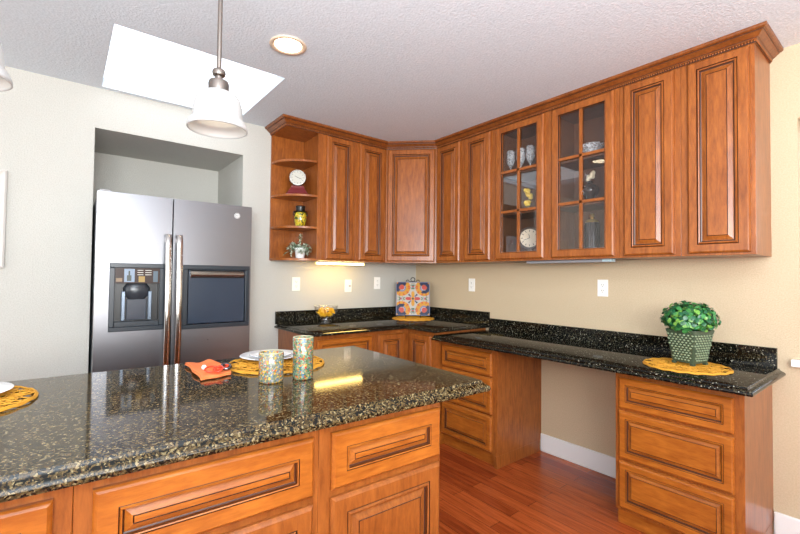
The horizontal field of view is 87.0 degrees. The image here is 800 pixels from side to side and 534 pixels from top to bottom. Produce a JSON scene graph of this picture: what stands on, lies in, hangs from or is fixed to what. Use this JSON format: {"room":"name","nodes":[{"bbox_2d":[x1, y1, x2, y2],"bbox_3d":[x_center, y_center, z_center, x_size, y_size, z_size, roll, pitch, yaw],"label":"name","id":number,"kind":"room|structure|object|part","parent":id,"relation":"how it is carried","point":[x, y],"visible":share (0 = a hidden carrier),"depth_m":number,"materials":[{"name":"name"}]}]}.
{"room":"kitchen","nodes":[
{"label":"kitchen","id":0,"kind":"room"},
{"bbox_2d":[0,66,415,381],"bbox_3d":[-2.618,0.089,2.714,6.500,2.531,0.787,2,-2,-39],"label":"wall","id":1,"kind":"structure","parent":0,"point":[62,142],"depth_m":2.70,"materials":[{"name":"grey paint"}]},
{"bbox_2d":[0,170,7,267],"bbox_3d":[-2.478,-0.284,2.311,0.460,0.570,0.025,2,-2,-39],"label":"picture frame","id":2,"kind":"object","parent":1,"relation":"attached to","point":[3,173],"visible":1,"depth_m":2.44,"materials":[{"name":"grey wood"}]},
{"bbox_2d":[269,125,321,261],"bbox_3d":[-0.850,-0.580,3.431,0.304,1.059,0.313,2,-2,-39],"label":"corner shelf unit","id":3,"kind":"object","parent":1,"relation":"attached to","point":[292,148],"visible":0.99,"depth_m":3.48,"materials":[{"name":"brown wood"}]},
{"bbox_3d":[-0.855,-0.572,3.422,0.284,0.019,0.285,2,-2,-39],"label":"curved shelf","id":4,"kind":"part","parent":3,"relation":"part of","materials":[{"name":"brown wood"}]},
{"bbox_3d":[-0.858,-0.317,3.416,0.284,0.019,0.285,2,-2,-39],"label":"curved shelf","id":5,"kind":"part","parent":3,"relation":"part of","materials":[{"name":"brown wood"}]},
{"bbox_3d":[-0.860,-0.060,3.410,0.284,0.019,0.285,2,-2,-39],"label":"curved shelf","id":6,"kind":"part","parent":3,"relation":"part of","materials":[{"name":"brown wood"}]},
{"bbox_3d":[-0.852,-0.850,3.429,0.284,0.019,0.285,2,-2,-39],"label":"curved shelf","id":7,"kind":"part","parent":3,"relation":"part of","materials":[{"name":"brown wood"}]},
{"bbox_2d":[286,169,307,193],"bbox_3d":[-0.839,-0.689,3.451,0.180,0.217,0.084,1,-1,-13],"label":"mantel clock","id":8,"kind":"object","parent":3,"relation":"on","point":[297,177],"visible":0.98,"depth_m":3.43,"materials":[{"name":"red paint"}]},
{"bbox_2d":[284,235,311,257],"bbox_3d":[-0.835,-0.172,3.419,0.226,0.204,0.210,2,-2,-39],"label":"plant","id":9,"kind":"object","parent":3,"relation":"on","point":[300,250],"visible":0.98,"depth_m":3.40,"materials":[{"name":"green plant"}]},
{"bbox_3d":[-0.838,-0.179,3.416,0.188,0.170,0.187,2,-2,-39],"label":"stem","id":10,"kind":"part","parent":9,"relation":"part of","materials":[{"name":"green plant"}]},
{"bbox_3d":[-0.815,-0.111,3.435,0.092,0.084,0.092,2,-2,-39],"label":"pot","id":11,"kind":"part","parent":9,"relation":"part of","materials":[{"name":"white ceramic"}]},
{"bbox_2d":[293,205,307,225],"bbox_3d":[-0.817,-0.412,3.452,0.115,0.174,0.115,0,-1,19],"label":"jar","id":12,"kind":"object","parent":3,"relation":"on","point":[300,216],"visible":0.86,"depth_m":3.42,"materials":[{"name":"yellow ceramic"}]},
{"bbox_3d":[-0.816,-0.474,3.453,0.116,0.052,0.116,2,-2,-39],"label":"lid","id":13,"kind":"part","parent":12,"relation":"part of","materials":[{"name":"black ceramic"}]},
{"bbox_2d":[292,277,299,290],"bbox_3d":[-0.884,0.145,3.587,0.072,0.116,0.009,2,-2,-39],"label":"wall outlet","id":14,"kind":"object","parent":1,"relation":"attached to","point":[295,280],"visible":1,"depth_m":3.58,"materials":[{"name":"white plastic"}]},
{"bbox_2d":[311,134,355,261],"bbox_3d":[-0.596,-0.575,3.617,0.324,1.054,0.339,2,-2,-39],"label":"upper cabinet","id":15,"kind":"object","parent":1,"relation":"attached to","point":[338,196],"visible":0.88,"depth_m":3.48,"materials":[{"name":"brown wood"}]},
{"bbox_3d":[-0.495,-0.566,3.497,0.257,1.008,0.025,2,-2,-39],"label":"door","id":16,"kind":"part","parent":15,"relation":"part of","materials":[{"name":"brown wood"}]},
{"bbox_2d":[316,261,363,264],"bbox_3d":[-0.515,-0.033,3.667,0.460,0.024,0.050,2,-2,-39],"label":"light","id":17,"kind":"object","parent":15,"relation":"attached to","point":[317,262],"visible":0.93,"depth_m":3.64,"materials":[{"name":"white paint"}]},
{"bbox_2d":[345,280,351,291],"bbox_3d":[-0.480,0.175,3.909,0.072,0.116,0.011,2,-2,-39],"label":"light switch","id":18,"kind":"object","parent":1,"relation":"attached to","point":[348,283],"visible":1,"depth_m":3.91,"materials":[{"name":"white plastic"}]},
{"bbox_2d":[355,142,385,262],"bbox_3d":[-0.344,-0.567,3.819,0.321,1.054,0.339,2,-2,-39],"label":"upper cabinet","id":19,"kind":"object","parent":1,"relation":"attached to","point":[370,207],"visible":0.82,"depth_m":3.68,"materials":[{"name":"brown wood"}]},
{"bbox_2d":[374,277,379,288],"bbox_3d":[-0.222,0.157,4.116,0.072,0.116,0.009,2,-2,-39],"label":"wall outlet","id":20,"kind":"object","parent":1,"relation":"attached to","point":[376,279],"visible":1,"depth_m":4.11,"materials":[{"name":"white plastic"}]},
{"bbox_2d":[275,306,489,323],"bbox_3d":[-0.126,0.431,3.562,1.530,0.105,0.988,2,-2,-39],"label":"backsplash","id":21,"kind":"structure","parent":1,"relation":"attached to","point":[299,316],"depth_m":3.85,"materials":[{"name":"black stone"}]},
{"bbox_2d":[369,149,445,264],"bbox_3d":[0.125,-0.558,4.002,0.637,1.054,0.637,2,-2,-39],"label":"upper cabinet","id":22,"kind":"object","parent":1,"relation":"attached to","point":[411,174],"visible":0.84,"depth_m":3.76,"materials":[{"name":"brown wood"}]},
{"bbox_3d":[0.098,-0.552,3.768,0.428,1.008,0.025,0,-1,6],"label":"door","id":23,"kind":"part","parent":22,"relation":"part of","materials":[{"name":"brown wood"}]},
{"bbox_2d":[0,0,799,140],"bbox_3d":[-0.537,-1.273,0.278,6.650,0.120,7.350,2,-2,-39],"label":"ceiling","id":24,"kind":"structure","parent":0,"point":[387,70],"depth_m":2.19,"materials":[{"name":"paint"}]},
{"bbox_2d":[0,43,12,91],"bbox_3d":[-1.152,-0.852,1.117,0.202,0.693,0.202,2,-2,-39],"label":"pendant light","id":25,"kind":"object","parent":24,"relation":"hanging from","point":[6,83],"visible":1,"depth_m":1.15,"materials":[{"name":"white glass"}]},
{"bbox_2d":[104,24,276,107],"bbox_3d":[-1.316,-1.274,2.657,0.930,0.100,0.930,2,-2,-39],"label":"skylight","id":26,"kind":"object","parent":24,"relation":"attached to","point":[136,58],"visible":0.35,"depth_m":2.60,"materials":[{"name":"white glass"}]},
{"bbox_2d":[186,0,247,138],"bbox_3d":[-0.650,-0.837,1.518,0.202,0.693,0.202,2,-2,-39],"label":"pendant light","id":27,"kind":"object","parent":24,"relation":"hanging from","point":[216,111],"visible":1,"depth_m":1.48,"materials":[{"name":"white glass"}]},
{"bbox_3d":[-0.653,-0.558,1.512,0.202,0.135,0.202,2,-2,-39],"label":"lamp shade","id":28,"kind":"part","parent":27,"relation":"part of","materials":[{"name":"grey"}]},
{"bbox_3d":[-0.649,-0.936,1.521,0.016,0.456,0.016,2,-2,-39],"label":"stem","id":29,"kind":"part","parent":27,"relation":"part of","materials":[{"name":"silver metal"}]},
{"bbox_2d":[269,35,306,55],"bbox_3d":[-0.587,-1.161,2.213,0.190,0.009,0.190,2,-2,-39],"label":"recessed light","id":30,"kind":"object","parent":24,"relation":"in","point":[283,44],"visible":1,"depth_m":2.20,"materials":[{"name":"beige glass"}]},
{"bbox_2d":[439,443,645,533],"bbox_3d":[-0.566,1.367,0.214,6.650,0.100,7.350,2,-2,-39],"label":"floor","id":31,"kind":"structure","parent":0,"point":[540,492],"depth_m":2.53,"materials":[{"name":"brown wood"}]},
{"bbox_2d":[0,486,73,533],"bbox_3d":[-1.153,0.893,1.006,0.579,0.873,0.760,2,-2,-37],"label":"base cabinet","id":32,"kind":"object","parent":31,"relation":"on","point":[51,512],"visible":0.2,"depth_m":0.86,"materials":[{"name":"brown wood"}]},
{"bbox_3d":[-0.932,0.564,0.718,0.522,0.170,0.024,2,-2,-37],"label":"drawer","id":33,"kind":"part","parent":32,"relation":"part of","materials":[{"name":"brown wood"}]},
{"bbox_2d":[88,188,251,372],"bbox_3d":[-1.715,0.446,3.113,0.930,1.816,0.948,2,-2,-39],"label":"refrigerator","id":34,"kind":"object","parent":31,"relation":"on","point":[171,278],"visible":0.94,"depth_m":2.74,"materials":[{"name":"grey metal"}]},
{"bbox_3d":[-1.733,0.244,2.635,0.022,0.186,0.024,2,-2,-39],"label":"rail","id":35,"kind":"part","parent":34,"relation":"part of","materials":[{"name":"silver metal"}]},
{"bbox_3d":[-1.701,0.423,2.677,0.407,1.762,0.092,2,-2,-39],"label":"door","id":36,"kind":"part","parent":34,"relation":"part of","materials":[{"name":"silver metal"}]},
{"bbox_3d":[-1.663,0.054,2.670,0.242,0.097,0.034,2,-2,-39],"label":"control panel","id":37,"kind":"part","parent":34,"relation":"part of","materials":[{"name":"brown"}]},
{"bbox_3d":[-1.621,0.248,2.725,0.022,0.186,0.024,2,-2,-39],"label":"rail","id":38,"kind":"part","parent":34,"relation":"part of","materials":[{"name":"silver metal"}]},
{"bbox_3d":[-1.501,0.227,2.716,0.037,0.880,0.056,2,-2,-39],"label":"handle","id":39,"kind":"part","parent":34,"relation":"part of","materials":[{"name":"silver metal"}]},
{"bbox_3d":[-1.450,0.228,2.757,0.037,0.880,0.056,2,-2,-39],"label":"handle","id":40,"kind":"part","parent":34,"relation":"part of","materials":[{"name":"silver metal"}]},
{"bbox_3d":[-1.334,0.434,2.969,0.515,1.762,0.092,2,-2,-39],"label":"door","id":41,"kind":"part","parent":34,"relation":"part of","materials":[{"name":"silver metal"}]},
{"bbox_3d":[-1.290,0.207,2.964,0.375,0.365,0.036,2,-2,-39],"label":"refreshment door","id":42,"kind":"part","parent":34,"relation":"part of","materials":[{"name":"blue"}]},
{"bbox_3d":[-1.272,0.052,2.948,0.353,0.052,0.028,2,-2,-39],"label":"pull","id":43,"kind":"part","parent":34,"relation":"part of","materials":[{"name":"silver metal"}]},
{"bbox_2d":[72,430,318,533],"bbox_3d":[-0.690,0.906,1.354,0.577,0.873,0.760,2,-2,-37],"label":"base cabinet","id":44,"kind":"object","parent":31,"relation":"on","point":[271,487],"visible":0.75,"depth_m":1.07,"materials":[{"name":"brown wood"}]},
{"bbox_3d":[-0.359,0.956,1.143,0.258,0.532,0.025,2,-2,-37],"label":"door","id":45,"kind":"part","parent":44,"relation":"part of","materials":[{"name":"brown wood"}]},
{"bbox_2d":[278,329,375,351],"bbox_3d":[-0.597,0.949,3.404,0.559,0.888,0.635,2,-2,-39],"label":"base cabinet","id":46,"kind":"object","parent":31,"relation":"on","point":[367,340],"visible":0.13,"depth_m":3.24,"materials":[{"name":"brown wood"}]},
{"bbox_3d":[-0.407,0.612,3.171,0.480,0.155,0.024,2,-2,-39],"label":"drawer","id":47,"kind":"part","parent":46,"relation":"part of","materials":[{"name":"brown wood"}]},
{"bbox_2d":[317,402,439,533],"bbox_3d":[-0.265,0.918,1.675,0.487,0.873,0.760,2,-2,-37],"label":"base cabinet","id":48,"kind":"object","parent":31,"relation":"on","point":[380,474],"visible":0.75,"depth_m":1.37,"materials":[{"name":"brown wood"}]},
{"bbox_3d":[-0.035,0.965,1.387,0.436,0.532,0.025,2,-2,-37],"label":"door","id":49,"kind":"part","parent":48,"relation":"part of","materials":[{"name":"brown wood"}]},
{"bbox_3d":[-0.031,0.590,1.396,0.436,0.170,0.024,2,-2,-37],"label":"drawer","id":50,"kind":"part","parent":48,"relation":"part of","materials":[{"name":"brown wood"}]},
{"bbox_2d":[376,328,485,443],"bbox_3d":[0.086,0.965,3.751,0.939,0.888,0.944,2,-2,-39],"label":"base cabinet","id":51,"kind":"object","parent":31,"relation":"on","point":[416,346],"visible":0.18,"depth_m":3.41,"materials":[{"name":"brown wood"}]},
{"bbox_2d":[274,306,489,336],"bbox_3d":[-0.127,0.446,3.559,1.534,0.136,0.990,2,-2,-39],"label":"countertop","id":52,"kind":"structure","parent":51,"relation":"on","point":[368,319],"depth_m":3.63,"materials":[{"name":"black stone"}]},
{"bbox_2d":[314,304,337,323],"bbox_3d":[-0.631,0.401,3.587,0.201,0.155,0.201,2,-2,-39],"label":"glass bowl","id":53,"kind":"object","parent":52,"relation":"on","point":[319,304],"visible":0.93,"depth_m":3.58,"materials":[{"name":"clear glass"}]},
{"bbox_2d":[317,307,334,316],"bbox_3d":[-0.632,0.381,3.591,0.150,0.085,0.140,2,-2,-39],"label":"sweets","id":54,"kind":"object","parent":53,"relation":"in","point":[322,311],"visible":1,"depth_m":3.56,"materials":[{"name":"food"}]},
{"bbox_2d":[392,316,433,320],"bbox_3d":[0.126,0.491,4.030,0.403,0.013,0.403,0,-2,32],"label":"placemat","id":55,"kind":"object","parent":52,"relation":"on","point":[401,318],"visible":0.97,"depth_m":3.99,"materials":[{"name":"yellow wicker"}]},
{"bbox_3d":[0.125,0.293,4.104,0.148,0.387,0.193,1,-1,-1],"label":"stand","id":56,"kind":"object","parent":55,"relation":"on","visible":0},
{"bbox_2d":[396,282,429,315],"bbox_3d":[0.125,0.307,4.085,0.325,0.322,0.068,1,-1,-1],"label":"decorative tile","id":57,"kind":"structure","parent":56,"relation":"attached to","point":[412,298],"depth_m":4.08,"materials":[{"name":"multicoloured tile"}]},
{"bbox_3d":[-0.075,0.907,3.431,0.262,0.725,0.025,2,-2,-39],"label":"door","id":58,"kind":"part","parent":51,"relation":"part of","materials":[{"name":"brown wood"}]},
{"bbox_3d":[0.158,0.910,3.417,0.025,0.725,0.262,2,-2,-39],"label":"door","id":59,"kind":"part","parent":51,"relation":"part of","materials":[{"name":"brown wood"}]},
{"bbox_2d":[441,342,540,468],"bbox_3d":[0.701,0.989,3.285,0.557,0.830,0.548,2,-2,-39],"label":"base cabinet","id":60,"kind":"object","parent":31,"relation":"on","point":[500,426],"visible":0.72,"depth_m":3.06,"materials":[{"name":"brown wood"}]},
{"bbox_3d":[0.481,1.171,3.126,0.024,0.245,0.495,2,-2,-39],"label":"drawer","id":61,"kind":"part","parent":60,"relation":"part of","materials":[{"name":"brown wood"}]},
{"bbox_3d":[0.484,0.909,3.132,0.024,0.250,0.495,2,-2,-39],"label":"drawer","id":62,"kind":"part","parent":60,"relation":"part of","materials":[{"name":"brown wood"}]},
{"bbox_3d":[0.487,0.687,3.138,0.024,0.163,0.495,2,-2,-39],"label":"drawer","id":63,"kind":"part","parent":60,"relation":"part of","materials":[{"name":"brown wood"}]},
{"bbox_3d":[0.860,1.359,3.075,0.513,0.084,0.030,2,-2,-39],"label":"panel","id":64,"kind":"part","parent":60,"relation":"part of","materials":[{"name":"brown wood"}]},
{"bbox_2d":[431,318,785,396],"bbox_3d":[1.110,0.493,2.717,0.650,0.140,1.957,2,-2,-39],"label":"countertop","id":65,"kind":"structure","parent":60,"relation":"on","point":[755,368],"depth_m":2.55,"materials":[{"name":"black stone"}]},
{"bbox_2d":[643,358,733,375],"bbox_3d":[1.486,0.513,2.189,0.391,0.013,0.391,1,-2,-25],"label":"placemat","id":66,"kind":"object","parent":65,"relation":"on","point":[663,364],"visible":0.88,"depth_m":2.13,"materials":[{"name":"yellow wicker"}]},
{"bbox_2d":[660,300,720,365],"bbox_3d":[1.527,0.342,2.219,0.260,0.331,0.261,1,-1,-22],"label":"potted plant","id":67,"kind":"object","parent":66,"relation":"on","point":[690,335],"visible":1,"depth_m":2.16,"materials":[{"name":"green plant"}]},
{"bbox_3d":[1.524,0.417,2.217,0.158,0.180,0.158,1,-1,-22],"label":"pot","id":68,"kind":"part","parent":67,"relation":"part of","materials":[{"name":"grey"}]},
{"bbox_2d":[616,373,773,533],"bbox_3d":[1.544,0.973,2.229,0.557,0.830,0.557,2,-2,-39],"label":"base cabinet","id":69,"kind":"object","parent":31,"relation":"on","point":[690,460],"visible":0.91,"depth_m":2.03,"materials":[{"name":"brown wood"}]},
{"bbox_3d":[1.332,0.892,2.071,0.024,0.250,0.500,2,-2,-39],"label":"drawer","id":70,"kind":"part","parent":69,"relation":"part of","materials":[{"name":"brown wood"}]},
{"bbox_3d":[1.335,0.671,2.076,0.024,0.163,0.500,2,-2,-39],"label":"drawer","id":71,"kind":"part","parent":69,"relation":"part of","materials":[{"name":"brown wood"}]},
{"bbox_3d":[1.329,1.155,2.064,0.024,0.245,0.500,2,-2,-39],"label":"drawer","id":72,"kind":"part","parent":69,"relation":"part of","materials":[{"name":"brown wood"}]},
{"bbox_3d":[1.706,1.343,2.016,0.513,0.084,0.030,2,-2,-39],"label":"panel","id":73,"kind":"part","parent":69,"relation":"part of","materials":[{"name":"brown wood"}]},
{"bbox_3d":[-1.924,0.871,0.442,1.330,0.873,0.735,2,-2,-37],"label":"cabinet","id":74,"kind":"object","parent":31,"relation":"on","visible":0},
{"bbox_2d":[0,346,490,502],"bbox_3d":[-1.273,0.434,1.067,3.300,0.044,1.030,2,-2,-37],"label":"countertop","id":75,"kind":"structure","parent":74,"relation":"on","point":[79,429],"depth_m":1.25,"materials":[{"name":"black stone"}]},
{"bbox_2d":[0,386,38,411],"bbox_3d":[-1.346,0.408,1.244,0.424,0.013,0.424,1,-1,0],"label":"placemat","id":76,"kind":"object","parent":75,"relation":"on","point":[9,397],"visible":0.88,"depth_m":1.33,"materials":[{"name":"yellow wicker"}]},
{"bbox_2d":[0,382,13,392],"bbox_3d":[-1.359,0.392,1.285,0.270,0.019,0.270,2,-2,-39],"label":"dinner plate","id":77,"kind":"object","parent":76,"relation":"on","point":[4,386],"visible":1,"depth_m":1.37,"materials":[{"name":"white ceramic"}]},
{"bbox_2d":[185,359,230,380],"bbox_3d":[-0.795,0.420,1.748,0.136,0.023,0.332,2,-2,-39],"label":"napkin","id":78,"kind":"object","parent":75,"relation":"on","point":[195,367],"visible":0.8,"depth_m":1.71,"materials":[{"name":"orange fabric"}]},
{"bbox_2d":[201,363,231,372],"bbox_3d":[-0.733,0.404,1.685,0.116,0.026,0.082,1,-2,-23],"label":"napkin ring","id":79,"kind":"object","parent":78,"relation":"on","point":[228,366],"visible":1,"depth_m":1.69,"materials":[{"name":"red"}]},
{"bbox_2d":[258,350,283,383],"bbox_3d":[-0.488,0.377,1.598,0.092,0.112,0.092,2,-2,-39],"label":"tumbler","id":80,"kind":"object","parent":75,"relation":"on","point":[271,362],"visible":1,"depth_m":1.56,"materials":[{"name":"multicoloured glass"}]},
{"bbox_2d":[229,356,323,374],"bbox_3d":[-0.556,0.433,1.900,0.424,0.013,0.424,2,-2,-33],"label":"placemat","id":81,"kind":"object","parent":75,"relation":"on","point":[241,365],"visible":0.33,"depth_m":1.83,"materials":[{"name":"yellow wicker"}]},
{"bbox_2d":[239,349,292,360],"bbox_3d":[-0.607,0.417,1.969,0.270,0.019,0.270,2,-2,-39],"label":"dinner plate","id":82,"kind":"object","parent":81,"relation":"on","point":[244,355],"visible":0.36,"depth_m":1.96,"materials":[{"name":"white ceramic"}]},
{"bbox_2d":[249,350,291,357],"bbox_3d":[-0.605,0.411,1.970,0.192,0.016,0.192,2,-2,-39],"label":"salad plate","id":83,"kind":"object","parent":82,"relation":"on","point":[256,353],"visible":0.45,"depth_m":1.97,"materials":[{"name":"white ceramic"}]},
{"bbox_2d":[292,335,313,379],"bbox_3d":[-0.380,0.354,1.652,0.080,0.162,0.080,2,-2,-39],"label":"tumbler","id":84,"kind":"object","parent":75,"relation":"on","point":[302,366],"visible":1,"depth_m":1.62,"materials":[{"name":"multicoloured glass"}]},
{"bbox_2d":[416,43,799,533],"bbox_3d":[2.212,0.124,1.984,0.140,2.531,6.620,2,-2,-39],"label":"wall","id":85,"kind":"structure","parent":0,"point":[756,300],"depth_m":2.61,"materials":[{"name":"beige paint"}]},
{"bbox_2d":[436,140,485,263],"bbox_3d":[0.539,-0.560,3.722,0.339,1.054,0.316,2,-2,-39],"label":"upper cabinet","id":86,"kind":"object","parent":85,"relation":"attached to","point":[449,244],"visible":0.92,"depth_m":3.60,"materials":[{"name":"brown wood"}]},
{"bbox_3d":[0.412,-0.552,3.629,0.025,1.008,0.271,2,-2,-39],"label":"door","id":87,"kind":"part","parent":86,"relation":"part of","materials":[{"name":"brown wood"}]},
{"bbox_2d":[469,279,474,290],"bbox_3d":[0.650,0.163,3.820,0.009,0.116,0.072,2,-2,-39],"label":"wall outlet","id":88,"kind":"object","parent":85,"relation":"attached to","point":[471,281],"visible":1,"depth_m":3.81,"materials":[{"name":"white plastic"}]},
{"bbox_2d":[463,130,513,262],"bbox_3d":[0.738,-0.564,3.472,0.339,1.054,0.321,2,-2,-39],"label":"upper cabinet","id":89,"kind":"object","parent":85,"relation":"attached to","point":[478,159],"visible":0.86,"depth_m":3.35,"materials":[{"name":"brown wood"}]},
{"bbox_3d":[0.617,-0.556,3.373,0.025,1.008,0.263,2,-2,-39],"label":"door","id":90,"kind":"part","parent":89,"relation":"part of","materials":[{"name":"brown wood"}]},
{"bbox_2d":[494,111,551,262],"bbox_3d":[0.986,-0.568,3.163,0.338,1.054,0.469,2,-2,-39],"label":"upper cabinet","id":91,"kind":"object","parent":85,"relation":"attached to","point":[521,148],"visible":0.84,"depth_m":3.19,"materials":[{"name":"brown wood"}]},
{"bbox_2d":[502,209,535,218],"bbox_3d":[1.002,-0.401,3.173,0.268,0.018,0.434,2,-2,-39],"label":"shelf","id":92,"kind":"object","parent":91,"relation":"attached to","point":[530,214],"depth_m":3.21,"materials":[{"name":"brown wood"}]},
{"bbox_2d":[503,167,535,182],"bbox_3d":[1.006,-0.701,3.180,0.268,0.018,0.434,2,-2,-39],"label":"shelf","id":93,"kind":"object","parent":91,"relation":"attached to","point":[527,175],"depth_m":3.22,"materials":[{"name":"brown wood"}]},
{"bbox_2d":[520,227,535,250],"bbox_3d":[0.974,-0.196,3.163,0.168,0.209,0.029,0,-1,21],"label":"round clock","id":94,"kind":"object","parent":91,"relation":"attached to","point":[528,234],"visible":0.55,"depth_m":3.15,"materials":[{"name":"white metal"}]},
{"bbox_2d":[523,188,532,207],"bbox_3d":[0.970,-0.503,3.175,0.061,0.186,0.084,2,-2,-39],"label":"figurine","id":95,"kind":"object","parent":91,"relation":"on","point":[528,194],"visible":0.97,"depth_m":3.17,"materials":[{"name":"yellow ceramic"}]},
{"bbox_2d":[265,21,783,149],"bbox_3d":[0.565,-1.102,3.073,3.336,0.060,1.067,0,-2,25],"label":"crown molding","id":96,"kind":"structure","parent":85,"relation":"attached to","point":[762,34],"depth_m":2.67,"materials":[{"name":"brown wood"}]},
{"bbox_2d":[540,433,615,478],"bbox_3d":[1.329,1.336,2.919,0.016,0.134,0.798,2,-2,-39],"label":"baseboard","id":97,"kind":"structure","parent":85,"relation":"attached to","point":[590,459],"depth_m":2.98,"materials":[{"name":"white paint"}]},
{"bbox_2d":[548,88,638,259],"bbox_3d":[1.280,-0.574,2.795,0.338,1.054,0.471,2,-2,-39],"label":"upper cabinet","id":98,"kind":"object","parent":85,"relation":"attached to","point":[584,135],"visible":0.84,"depth_m":2.82,"materials":[{"name":"brown wood"}]},
{"bbox_2d":[527,259,614,263],"bbox_3d":[1.145,-0.037,2.877,0.062,0.018,0.617,2,-2,-39],"label":"light","id":99,"kind":"object","parent":98,"relation":"attached to","point":[590,260],"visible":0.98,"depth_m":2.82,"materials":[{"name":"grey"}]},
{"bbox_2d":[560,152,603,171],"bbox_3d":[1.299,-0.707,2.812,0.268,0.018,0.436,2,-2,-39],"label":"shelf","id":100,"kind":"object","parent":98,"relation":"attached to","point":[594,162],"depth_m":2.86,"materials":[{"name":"brown wood"}]},
{"bbox_2d":[560,200,603,212],"bbox_3d":[1.296,-0.407,2.805,0.268,0.018,0.436,2,-2,-39],"label":"shelf","id":101,"kind":"object","parent":98,"relation":"attached to","point":[596,206],"depth_m":2.85,"materials":[{"name":"brown wood"}]},
{"bbox_3d":[1.158,-0.567,2.696,0.024,1.008,0.416,2,-2,-39],"label":"door","id":102,"kind":"part","parent":98,"relation":"part of","materials":[{"name":"brown wood"}]},
{"bbox_2d":[583,171,598,198],"bbox_3d":[1.267,-0.529,2.807,0.112,0.225,0.112,2,-2,-39],"label":"bottle vase","id":103,"kind":"object","parent":98,"relation":"on","point":[590,190],"visible":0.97,"depth_m":2.77,"materials":[{"name":"clear glass"}]},
{"bbox_3d":[1.269,-0.605,2.808,0.046,0.072,0.058,2,-2,-39],"label":"flower","id":104,"kind":"part","parent":103,"relation":"part of","materials":[{"name":"beige plant"}]},
{"bbox_2d":[584,213,599,247],"bbox_3d":[1.272,-0.227,2.790,0.095,0.258,0.095,2,-2,-39],"label":"canister","id":105,"kind":"object","parent":98,"relation":"on","point":[591,226],"visible":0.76,"depth_m":2.75,"materials":[{"name":"grey metal"}]},
{"bbox_3d":[1.273,-0.324,2.792,0.084,0.062,0.084,2,-2,-39],"label":"lid","id":106,"kind":"part","parent":105,"relation":"part of","materials":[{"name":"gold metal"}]},
{"bbox_2d":[597,280,607,296],"bbox_3d":[1.391,0.145,2.892,0.009,0.116,0.072,2,-2,-39],"label":"wall outlet","id":107,"kind":"object","parent":85,"relation":"attached to","point":[602,285],"visible":1,"depth_m":2.89,"materials":[{"name":"white plastic"}]},
{"bbox_2d":[489,318,777,368],"bbox_3d":[1.360,0.483,2.908,0.020,0.105,1.880,2,-2,-39],"label":"backsplash","id":108,"kind":"structure","parent":85,"relation":"attached to","point":[760,356],"depth_m":2.73,"materials":[{"name":"black stone"}]},
{"bbox_2d":[620,67,696,259],"bbox_3d":[1.527,-0.579,2.485,0.339,1.054,0.320,2,-2,-39],"label":"upper cabinet","id":109,"kind":"object","parent":85,"relation":"attached to","point":[650,108],"visible":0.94,"depth_m":2.37,"materials":[{"name":"brown wood"}]},
{"bbox_3d":[1.403,-0.572,2.387,0.025,1.008,0.263,2,-2,-39],"label":"door","id":110,"kind":"part","parent":109,"relation":"part of","materials":[{"name":"brown wood"}]},
{"bbox_2d":[681,43,771,257],"bbox_3d":[1.724,-0.583,2.237,0.339,1.054,0.312,2,-2,-39],"label":"upper cabinet","id":111,"kind":"object","parent":85,"relation":"attached to","point":[726,146],"visible":0.96,"depth_m":2.12,"materials":[{"name":"brown wood"}]},
{"bbox_3d":[1.606,-0.576,2.133,0.025,1.008,0.261,2,-2,-39],"label":"door","id":112,"kind":"part","parent":111,"relation":"part of","materials":[{"name":"brown wood"}]},
{"bbox_2d":[774,511,799,533],"bbox_3d":[3.065,1.303,0.745,0.016,0.134,3.648,2,-2,-39],"label":"baseboard","id":113,"kind":"structure","parent":85,"relation":"attached to","point":[783,524],"depth_m":2.13,"materials":[{"name":"white paint"}]},
{"bbox_2d":[791,359,799,366],"bbox_3d":[2.441,0.474,1.598,0.125,0.032,1.400,2,-2,-39],"label":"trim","id":114,"kind":"structure","parent":85,"relation":"attached to","point":[794,362],"depth_m":2.10,"materials":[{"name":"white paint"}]}
]}

